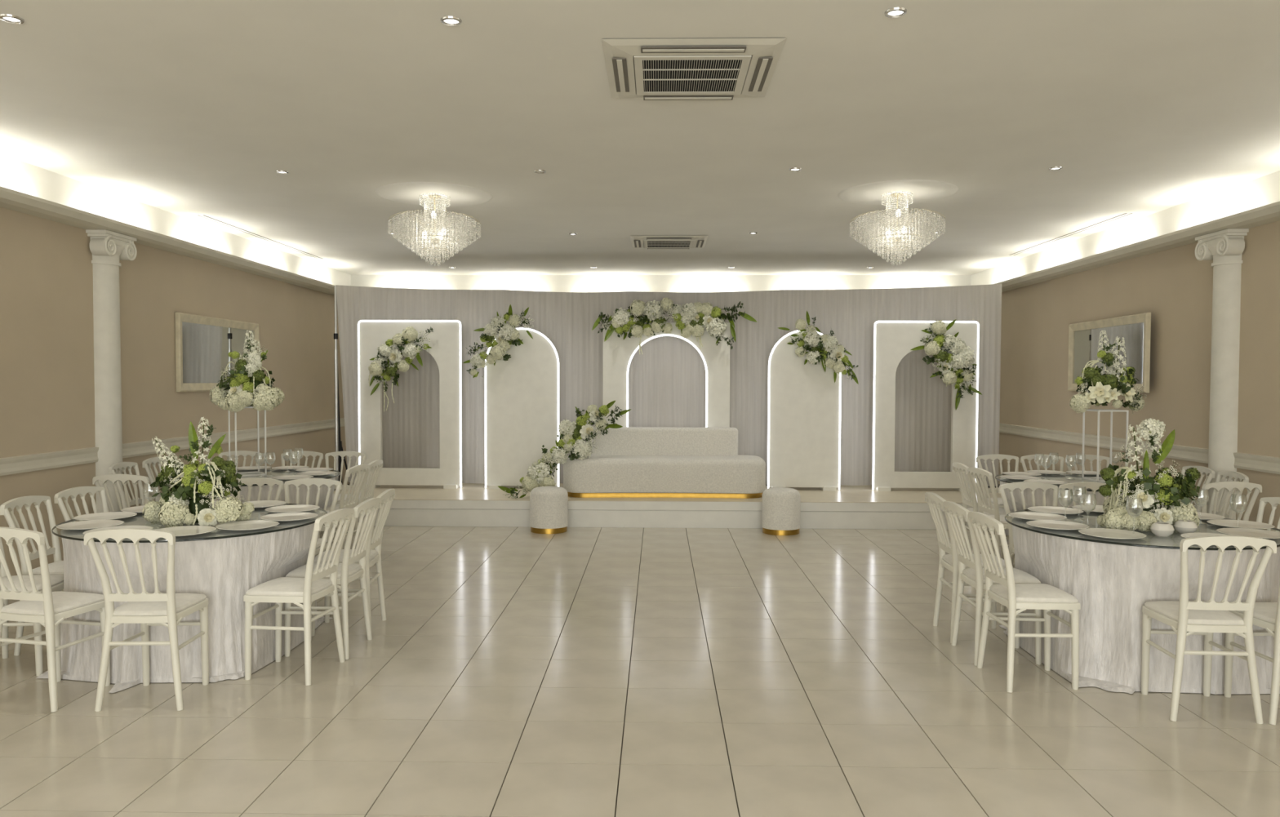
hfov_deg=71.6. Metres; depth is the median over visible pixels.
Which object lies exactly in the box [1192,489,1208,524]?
wine glass
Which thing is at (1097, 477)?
stand
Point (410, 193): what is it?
ceiling rose
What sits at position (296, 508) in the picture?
dinner plate
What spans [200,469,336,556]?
tablecloth
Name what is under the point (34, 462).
trim
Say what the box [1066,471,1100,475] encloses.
dinner plate
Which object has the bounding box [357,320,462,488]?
backdrop panel
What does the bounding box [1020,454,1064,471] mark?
banquet chair
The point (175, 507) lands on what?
flower arrangement
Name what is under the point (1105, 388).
flower arrangement
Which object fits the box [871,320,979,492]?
backdrop panel
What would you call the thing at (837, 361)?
flower garland
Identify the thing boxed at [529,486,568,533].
pouf
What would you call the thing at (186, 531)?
dinner plate
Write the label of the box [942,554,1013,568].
cushion
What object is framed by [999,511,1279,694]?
tablecloth
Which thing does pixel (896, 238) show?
chandelier
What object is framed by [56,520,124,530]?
dinner plate
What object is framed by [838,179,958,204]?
ceiling rose
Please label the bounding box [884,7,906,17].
recessed light
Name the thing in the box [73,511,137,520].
dinner plate
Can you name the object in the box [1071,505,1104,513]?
dinner plate
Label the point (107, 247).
column
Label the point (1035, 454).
wine glass
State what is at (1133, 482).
flower arrangement
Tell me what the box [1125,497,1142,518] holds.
wine glass
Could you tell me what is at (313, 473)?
dinner plate
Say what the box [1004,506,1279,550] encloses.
glass tabletop
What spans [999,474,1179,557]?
tablecloth
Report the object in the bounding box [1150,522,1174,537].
pot
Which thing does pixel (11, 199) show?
trim
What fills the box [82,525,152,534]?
dinner plate
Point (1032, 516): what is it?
dinner plate
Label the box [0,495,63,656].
banquet chair
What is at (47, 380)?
wall
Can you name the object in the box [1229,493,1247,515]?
wine glass
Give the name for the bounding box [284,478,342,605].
banquet chair
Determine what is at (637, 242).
air conditioner
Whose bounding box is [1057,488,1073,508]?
wine glass
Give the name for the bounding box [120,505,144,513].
dinner plate
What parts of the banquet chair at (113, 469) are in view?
leg, crest rail, rail, leg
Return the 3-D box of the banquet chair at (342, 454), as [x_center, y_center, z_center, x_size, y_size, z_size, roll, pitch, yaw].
[-2.880,0.863,8.435,0.411,0.882,0.475,0,2,5]
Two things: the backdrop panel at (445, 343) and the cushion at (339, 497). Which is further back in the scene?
the backdrop panel at (445, 343)
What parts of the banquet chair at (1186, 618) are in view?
leg, leg, seat frame, leg, rail, crest rail, leg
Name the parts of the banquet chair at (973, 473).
leg, crest rail, rail, seat frame, leg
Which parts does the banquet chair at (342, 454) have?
leg, rail, crest rail, leg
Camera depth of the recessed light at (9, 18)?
3.93 m
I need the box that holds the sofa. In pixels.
[563,426,765,498]
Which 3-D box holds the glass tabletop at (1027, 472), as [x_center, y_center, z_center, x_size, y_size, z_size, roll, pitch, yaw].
[3.719,0.603,7.377,1.430,0.012,1.430,0,2,1]
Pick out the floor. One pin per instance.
(508, 671)
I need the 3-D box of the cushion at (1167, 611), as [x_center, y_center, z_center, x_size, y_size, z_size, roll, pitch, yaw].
[2.685,0.979,4.292,0.339,0.038,0.361,0,2,4]
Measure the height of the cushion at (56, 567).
0.038 m
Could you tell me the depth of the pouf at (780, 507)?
9.07 m
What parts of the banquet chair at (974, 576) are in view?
leg, crest rail, rail, leg, seat frame, leg, leg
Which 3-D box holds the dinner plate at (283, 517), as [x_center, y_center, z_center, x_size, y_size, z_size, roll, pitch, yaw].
[-2.052,0.639,5.195,0.320,0.018,0.320,0,2,1]
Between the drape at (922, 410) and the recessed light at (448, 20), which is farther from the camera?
the drape at (922, 410)
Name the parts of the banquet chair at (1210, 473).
crest rail, leg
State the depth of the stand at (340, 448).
11.20 m
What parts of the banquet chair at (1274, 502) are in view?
leg, crest rail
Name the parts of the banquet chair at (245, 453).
crest rail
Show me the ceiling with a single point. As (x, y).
(190, 109)
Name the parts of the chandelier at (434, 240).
bulb, bulb, bulb, bulb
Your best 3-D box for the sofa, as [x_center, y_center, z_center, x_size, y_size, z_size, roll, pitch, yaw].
[0.275,0.599,10.056,2.270,0.745,0.727,0,2,1]
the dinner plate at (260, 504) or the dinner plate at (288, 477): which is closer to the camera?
the dinner plate at (260, 504)
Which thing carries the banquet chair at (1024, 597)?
on the floor
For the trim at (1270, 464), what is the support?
attached to the wall at (1171, 285)
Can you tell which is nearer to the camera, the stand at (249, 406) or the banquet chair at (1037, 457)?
the stand at (249, 406)
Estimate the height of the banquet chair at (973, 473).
0.882 m
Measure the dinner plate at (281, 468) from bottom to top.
0.018 m
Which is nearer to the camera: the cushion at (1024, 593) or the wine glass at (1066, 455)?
the cushion at (1024, 593)
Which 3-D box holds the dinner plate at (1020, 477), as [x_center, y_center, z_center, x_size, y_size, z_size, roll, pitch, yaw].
[3.188,0.585,7.444,0.320,0.018,0.320,0,2,1]
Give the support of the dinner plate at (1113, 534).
on the glass tabletop at (1024, 510)
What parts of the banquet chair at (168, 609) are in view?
leg, crest rail, rail, leg, seat frame, leg, leg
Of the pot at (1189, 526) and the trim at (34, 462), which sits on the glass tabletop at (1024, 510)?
the pot at (1189, 526)
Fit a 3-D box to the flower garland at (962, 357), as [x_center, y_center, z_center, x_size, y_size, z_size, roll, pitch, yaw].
[3.553,-0.503,10.262,0.844,1.059,0.234,0,2,3]
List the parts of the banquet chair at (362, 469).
leg, rail, crest rail, leg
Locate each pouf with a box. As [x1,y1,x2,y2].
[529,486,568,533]
[761,487,800,535]
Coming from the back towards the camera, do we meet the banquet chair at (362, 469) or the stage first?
the stage
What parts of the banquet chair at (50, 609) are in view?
leg, rail, crest rail, leg, seat frame, leg, leg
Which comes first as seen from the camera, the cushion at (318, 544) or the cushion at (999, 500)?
the cushion at (318, 544)
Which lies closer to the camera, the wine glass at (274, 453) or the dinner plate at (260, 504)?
the dinner plate at (260, 504)
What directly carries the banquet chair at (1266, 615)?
on the floor
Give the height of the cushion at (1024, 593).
0.038 m
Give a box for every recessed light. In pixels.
[0,13,24,23]
[275,169,288,173]
[440,15,462,26]
[533,169,546,173]
[788,167,801,171]
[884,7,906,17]
[1048,166,1062,170]
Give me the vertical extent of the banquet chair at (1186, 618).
0.882 m
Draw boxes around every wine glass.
[142,482,158,500]
[254,453,265,476]
[265,453,275,476]
[1034,453,1044,477]
[1040,456,1051,479]
[1048,453,1058,475]
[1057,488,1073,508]
[1065,455,1075,479]
[1071,487,1087,520]
[1080,493,1096,523]
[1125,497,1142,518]
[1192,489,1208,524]
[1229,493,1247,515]
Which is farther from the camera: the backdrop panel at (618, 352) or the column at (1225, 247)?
the backdrop panel at (618, 352)
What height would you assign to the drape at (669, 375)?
2.385 m
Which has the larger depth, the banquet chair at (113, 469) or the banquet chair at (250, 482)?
the banquet chair at (113, 469)
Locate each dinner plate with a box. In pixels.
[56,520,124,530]
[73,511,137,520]
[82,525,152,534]
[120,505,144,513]
[157,525,216,537]
[215,520,279,530]
[236,466,271,470]
[240,500,286,508]
[259,512,318,521]
[264,504,319,513]
[271,466,308,470]
[271,475,313,480]
[295,467,333,471]
[296,471,335,475]
[1000,475,1040,480]
[1001,471,1041,476]
[1008,511,1066,520]
[1023,479,1067,484]
[1026,470,1066,475]
[1026,520,1088,530]
[1027,506,1083,515]
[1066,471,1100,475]
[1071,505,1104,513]
[1078,528,1146,539]
[1180,533,1231,538]
[1196,511,1225,520]
[1206,519,1275,529]
[1216,528,1279,539]
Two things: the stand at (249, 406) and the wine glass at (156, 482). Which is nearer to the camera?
the wine glass at (156, 482)
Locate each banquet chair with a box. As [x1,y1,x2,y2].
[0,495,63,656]
[0,527,110,712]
[0,537,63,676]
[53,486,108,523]
[84,528,208,711]
[92,474,149,511]
[108,462,144,509]
[142,457,170,502]
[189,477,238,500]
[218,450,262,470]
[225,477,284,502]
[243,508,354,685]
[280,450,323,467]
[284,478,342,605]
[284,497,381,660]
[311,488,395,637]
[315,464,368,555]
[320,459,382,551]
[324,451,366,549]
[924,492,1013,643]
[942,501,1041,666]
[952,462,1014,568]
[967,467,1013,555]
[968,511,1080,693]
[976,453,1018,551]
[998,481,1058,611]
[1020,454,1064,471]
[1058,482,1117,506]
[1065,454,1109,474]
[1141,535,1276,724]
[1181,466,1214,512]
[1201,481,1262,520]
[1208,471,1248,519]
[1223,580,1279,725]
[1256,497,1279,532]
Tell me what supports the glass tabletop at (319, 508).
on the tablecloth at (224, 571)
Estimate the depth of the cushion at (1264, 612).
4.24 m
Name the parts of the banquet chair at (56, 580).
leg, seat frame, leg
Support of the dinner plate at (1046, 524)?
on the glass tabletop at (1024, 510)
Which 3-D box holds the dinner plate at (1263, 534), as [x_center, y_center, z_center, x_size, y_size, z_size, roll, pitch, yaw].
[3.252,0.669,4.719,0.320,0.018,0.320,0,2,1]
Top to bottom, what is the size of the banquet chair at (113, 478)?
0.882 m
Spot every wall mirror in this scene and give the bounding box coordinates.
[174,311,259,391]
[1067,312,1151,392]
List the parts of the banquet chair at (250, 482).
crest rail, leg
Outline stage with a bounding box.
[333,483,1001,529]
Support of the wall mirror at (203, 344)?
attached to the wall at (47, 380)
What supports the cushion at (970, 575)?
on the banquet chair at (974, 576)
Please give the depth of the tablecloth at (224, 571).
4.65 m
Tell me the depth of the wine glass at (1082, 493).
4.90 m
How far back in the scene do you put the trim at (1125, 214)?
9.49 m
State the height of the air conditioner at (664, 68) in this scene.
0.034 m
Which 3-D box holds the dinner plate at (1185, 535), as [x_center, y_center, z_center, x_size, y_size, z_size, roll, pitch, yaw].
[2.962,0.673,4.560,0.320,0.018,0.320,0,2,1]
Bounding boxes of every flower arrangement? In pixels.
[142,417,254,528]
[208,329,284,413]
[1069,329,1146,415]
[1096,417,1200,531]
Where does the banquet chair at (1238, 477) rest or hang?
on the floor
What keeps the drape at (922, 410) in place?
hanging from the stand at (335, 335)
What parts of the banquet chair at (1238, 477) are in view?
leg, rail, crest rail, leg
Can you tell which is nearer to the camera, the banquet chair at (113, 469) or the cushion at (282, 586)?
the cushion at (282, 586)
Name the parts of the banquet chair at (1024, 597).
leg, crest rail, rail, leg, seat frame, leg, leg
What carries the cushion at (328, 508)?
on the banquet chair at (375, 466)
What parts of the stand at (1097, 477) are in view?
leg, leg, leg, leg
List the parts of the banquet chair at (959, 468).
crest rail, leg, rail, leg, leg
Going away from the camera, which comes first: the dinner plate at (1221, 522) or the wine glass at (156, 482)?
the dinner plate at (1221, 522)
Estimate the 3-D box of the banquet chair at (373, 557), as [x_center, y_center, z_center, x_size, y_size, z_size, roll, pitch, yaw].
[-1.811,0.954,5.603,0.475,0.882,0.411,0,2,-3]
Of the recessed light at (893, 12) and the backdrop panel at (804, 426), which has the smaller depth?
the recessed light at (893, 12)
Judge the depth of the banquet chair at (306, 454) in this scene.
8.63 m
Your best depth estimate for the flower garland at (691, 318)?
10.29 m
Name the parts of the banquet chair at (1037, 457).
leg, crest rail, leg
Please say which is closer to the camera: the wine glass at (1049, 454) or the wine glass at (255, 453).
the wine glass at (255, 453)
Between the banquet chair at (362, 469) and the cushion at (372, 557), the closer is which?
the cushion at (372, 557)
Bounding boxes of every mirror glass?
[182,321,253,382]
[1073,322,1143,383]
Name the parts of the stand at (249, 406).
leg, leg, leg, leg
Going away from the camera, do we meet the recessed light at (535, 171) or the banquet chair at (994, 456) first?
the recessed light at (535, 171)
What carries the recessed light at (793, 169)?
in the ceiling
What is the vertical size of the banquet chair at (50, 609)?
0.882 m
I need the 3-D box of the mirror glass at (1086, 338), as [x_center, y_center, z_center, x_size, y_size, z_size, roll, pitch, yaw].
[4.826,-0.550,9.186,0.008,0.603,1.580,0,2,3]
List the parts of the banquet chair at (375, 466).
leg, rail, leg, crest rail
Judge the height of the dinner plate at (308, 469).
0.018 m
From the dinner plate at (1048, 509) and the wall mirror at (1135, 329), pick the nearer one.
the dinner plate at (1048, 509)
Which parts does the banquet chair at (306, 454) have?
leg, crest rail, leg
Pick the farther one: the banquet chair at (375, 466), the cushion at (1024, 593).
the banquet chair at (375, 466)
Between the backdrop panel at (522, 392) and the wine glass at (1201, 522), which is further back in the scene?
the backdrop panel at (522, 392)
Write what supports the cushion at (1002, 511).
on the banquet chair at (959, 468)
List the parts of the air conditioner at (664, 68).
grille frame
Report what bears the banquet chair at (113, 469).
on the floor
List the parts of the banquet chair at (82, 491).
leg, crest rail, leg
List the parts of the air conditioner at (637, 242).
grille frame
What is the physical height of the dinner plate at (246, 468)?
0.018 m
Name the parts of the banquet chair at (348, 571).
leg, leg, seat frame, leg, rail, crest rail, leg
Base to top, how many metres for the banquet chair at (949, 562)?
0.882 m
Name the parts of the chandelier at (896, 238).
bulb, bulb, bulb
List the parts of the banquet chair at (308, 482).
leg, crest rail, rail, seat frame, leg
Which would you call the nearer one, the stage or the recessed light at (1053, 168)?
the recessed light at (1053, 168)
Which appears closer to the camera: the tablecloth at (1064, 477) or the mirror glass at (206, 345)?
the tablecloth at (1064, 477)
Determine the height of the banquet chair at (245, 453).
0.882 m
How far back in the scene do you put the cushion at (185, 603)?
4.28 m
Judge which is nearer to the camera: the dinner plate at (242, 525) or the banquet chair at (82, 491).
the dinner plate at (242, 525)
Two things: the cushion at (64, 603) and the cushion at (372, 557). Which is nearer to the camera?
the cushion at (64, 603)
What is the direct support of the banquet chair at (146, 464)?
on the floor
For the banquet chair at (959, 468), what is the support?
on the floor
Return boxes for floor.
[0,483,1279,816]
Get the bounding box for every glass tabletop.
[51,502,327,542]
[240,467,340,486]
[995,471,1099,491]
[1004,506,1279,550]
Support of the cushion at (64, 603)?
on the banquet chair at (50, 609)
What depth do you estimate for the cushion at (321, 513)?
7.29 m
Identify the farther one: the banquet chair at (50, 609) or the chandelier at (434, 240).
the chandelier at (434, 240)
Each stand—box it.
[227,405,266,476]
[333,285,999,488]
[337,377,350,484]
[1081,408,1128,481]
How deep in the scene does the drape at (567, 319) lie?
10.88 m
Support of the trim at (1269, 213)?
attached to the wall at (1171, 285)
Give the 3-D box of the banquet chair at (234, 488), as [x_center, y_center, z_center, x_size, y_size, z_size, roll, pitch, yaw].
[-3.166,0.914,6.764,0.411,0.882,0.475,0,2,1]
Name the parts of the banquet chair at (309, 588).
leg, leg, seat frame, leg, rail, crest rail, leg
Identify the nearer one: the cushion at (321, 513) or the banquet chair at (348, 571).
the banquet chair at (348, 571)
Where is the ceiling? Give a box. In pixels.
[0,0,1279,275]
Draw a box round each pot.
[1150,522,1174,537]
[1173,520,1197,533]
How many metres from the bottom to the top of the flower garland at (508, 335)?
0.876 m
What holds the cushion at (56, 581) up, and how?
on the banquet chair at (56, 580)
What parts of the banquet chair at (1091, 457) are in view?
leg, crest rail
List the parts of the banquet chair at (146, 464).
leg, crest rail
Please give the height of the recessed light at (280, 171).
0.009 m
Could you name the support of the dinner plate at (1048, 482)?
on the glass tabletop at (1027, 472)
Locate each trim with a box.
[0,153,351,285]
[0,186,334,295]
[0,417,344,475]
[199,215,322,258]
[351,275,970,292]
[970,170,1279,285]
[995,200,1279,292]
[999,422,1279,474]
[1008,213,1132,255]
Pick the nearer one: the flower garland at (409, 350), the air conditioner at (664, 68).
the air conditioner at (664, 68)
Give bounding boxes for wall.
[0,207,349,576]
[998,220,1279,532]
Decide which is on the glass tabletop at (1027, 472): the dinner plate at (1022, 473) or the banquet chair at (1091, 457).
the dinner plate at (1022, 473)
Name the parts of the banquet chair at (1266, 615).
leg, seat frame, leg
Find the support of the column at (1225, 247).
on the floor
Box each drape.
[335,284,505,484]
[505,289,633,484]
[629,289,783,484]
[783,284,1001,486]
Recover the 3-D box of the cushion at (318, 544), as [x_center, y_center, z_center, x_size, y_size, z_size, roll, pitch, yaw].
[-2.312,0.911,5.995,0.339,0.038,0.361,0,2,3]
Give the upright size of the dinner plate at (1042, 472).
0.018 m
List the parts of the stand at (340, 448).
leg, leg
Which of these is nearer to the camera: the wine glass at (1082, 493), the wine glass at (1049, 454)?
the wine glass at (1082, 493)
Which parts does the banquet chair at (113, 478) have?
leg, crest rail, leg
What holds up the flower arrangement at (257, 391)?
on the stand at (249, 406)
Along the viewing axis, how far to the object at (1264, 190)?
8.41 m
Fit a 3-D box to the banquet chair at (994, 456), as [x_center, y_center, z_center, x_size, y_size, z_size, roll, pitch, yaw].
[3.425,0.886,8.296,0.411,0.882,0.475,0,2,-2]
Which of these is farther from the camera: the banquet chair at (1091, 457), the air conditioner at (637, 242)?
the air conditioner at (637, 242)
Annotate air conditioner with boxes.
[601,38,786,100]
[630,235,707,248]
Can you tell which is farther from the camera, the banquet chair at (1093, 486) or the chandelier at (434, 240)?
the chandelier at (434, 240)
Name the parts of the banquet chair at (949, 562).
crest rail, leg, rail, leg, seat frame, leg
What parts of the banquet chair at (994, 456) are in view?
leg, rail, seat frame, crest rail, leg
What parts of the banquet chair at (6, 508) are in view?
leg, crest rail, rail, leg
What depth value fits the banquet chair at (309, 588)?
4.65 m
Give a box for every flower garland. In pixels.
[368,326,433,412]
[462,304,533,377]
[497,400,631,498]
[591,297,757,354]
[777,311,858,384]
[911,319,982,409]
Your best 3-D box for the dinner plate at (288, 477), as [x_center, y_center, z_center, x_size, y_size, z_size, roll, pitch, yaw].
[-2.851,0.571,7.293,0.320,0.018,0.320,0,2,1]
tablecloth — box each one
[36,507,332,693]
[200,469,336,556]
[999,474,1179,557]
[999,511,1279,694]
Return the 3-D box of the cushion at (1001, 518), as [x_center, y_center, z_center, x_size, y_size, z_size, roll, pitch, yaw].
[2.988,0.891,7.172,0.361,0.038,0.339,0,2,-3]
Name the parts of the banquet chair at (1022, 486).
leg, seat frame, crest rail, leg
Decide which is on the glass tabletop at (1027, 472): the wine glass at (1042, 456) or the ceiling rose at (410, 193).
the wine glass at (1042, 456)
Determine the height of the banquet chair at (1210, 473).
0.882 m
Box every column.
[85,229,137,512]
[1195,228,1248,519]
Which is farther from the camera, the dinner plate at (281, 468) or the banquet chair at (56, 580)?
the dinner plate at (281, 468)
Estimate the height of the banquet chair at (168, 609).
0.882 m
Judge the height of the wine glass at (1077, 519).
0.198 m
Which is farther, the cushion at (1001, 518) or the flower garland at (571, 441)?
the flower garland at (571, 441)
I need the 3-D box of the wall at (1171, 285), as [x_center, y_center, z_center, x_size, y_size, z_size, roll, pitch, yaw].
[4.846,-0.135,4.375,0.150,3.171,18.250,0,2,1]
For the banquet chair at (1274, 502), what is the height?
0.882 m
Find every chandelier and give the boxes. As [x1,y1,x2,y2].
[387,194,480,251]
[850,192,945,250]
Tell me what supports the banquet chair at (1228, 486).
on the floor
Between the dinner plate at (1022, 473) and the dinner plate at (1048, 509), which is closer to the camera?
the dinner plate at (1048, 509)
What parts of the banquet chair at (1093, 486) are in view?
leg, crest rail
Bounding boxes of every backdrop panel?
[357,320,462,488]
[484,327,559,488]
[603,322,729,427]
[767,330,841,491]
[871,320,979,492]
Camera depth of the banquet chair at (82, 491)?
5.65 m
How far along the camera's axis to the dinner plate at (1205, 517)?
5.33 m
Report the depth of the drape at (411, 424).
10.93 m
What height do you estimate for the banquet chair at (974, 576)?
0.882 m
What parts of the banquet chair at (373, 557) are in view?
leg, leg, seat frame, leg, rail, leg, crest rail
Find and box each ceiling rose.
[375,182,492,206]
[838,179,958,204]
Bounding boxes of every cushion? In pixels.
[0,574,63,592]
[1,591,104,615]
[32,560,63,575]
[113,593,206,615]
[245,577,332,595]
[285,562,361,578]
[313,549,377,563]
[315,537,327,548]
[316,511,329,516]
[320,503,344,511]
[332,493,355,502]
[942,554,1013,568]
[962,568,1040,583]
[966,507,1012,515]
[986,497,1003,505]
[988,515,1013,524]
[989,583,1078,603]
[1144,600,1244,625]
[1235,602,1277,623]
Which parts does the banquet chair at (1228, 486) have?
leg, crest rail, leg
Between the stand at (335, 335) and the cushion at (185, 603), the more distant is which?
the stand at (335, 335)
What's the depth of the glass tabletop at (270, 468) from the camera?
7.46 m
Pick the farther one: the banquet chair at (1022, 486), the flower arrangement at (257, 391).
the flower arrangement at (257, 391)

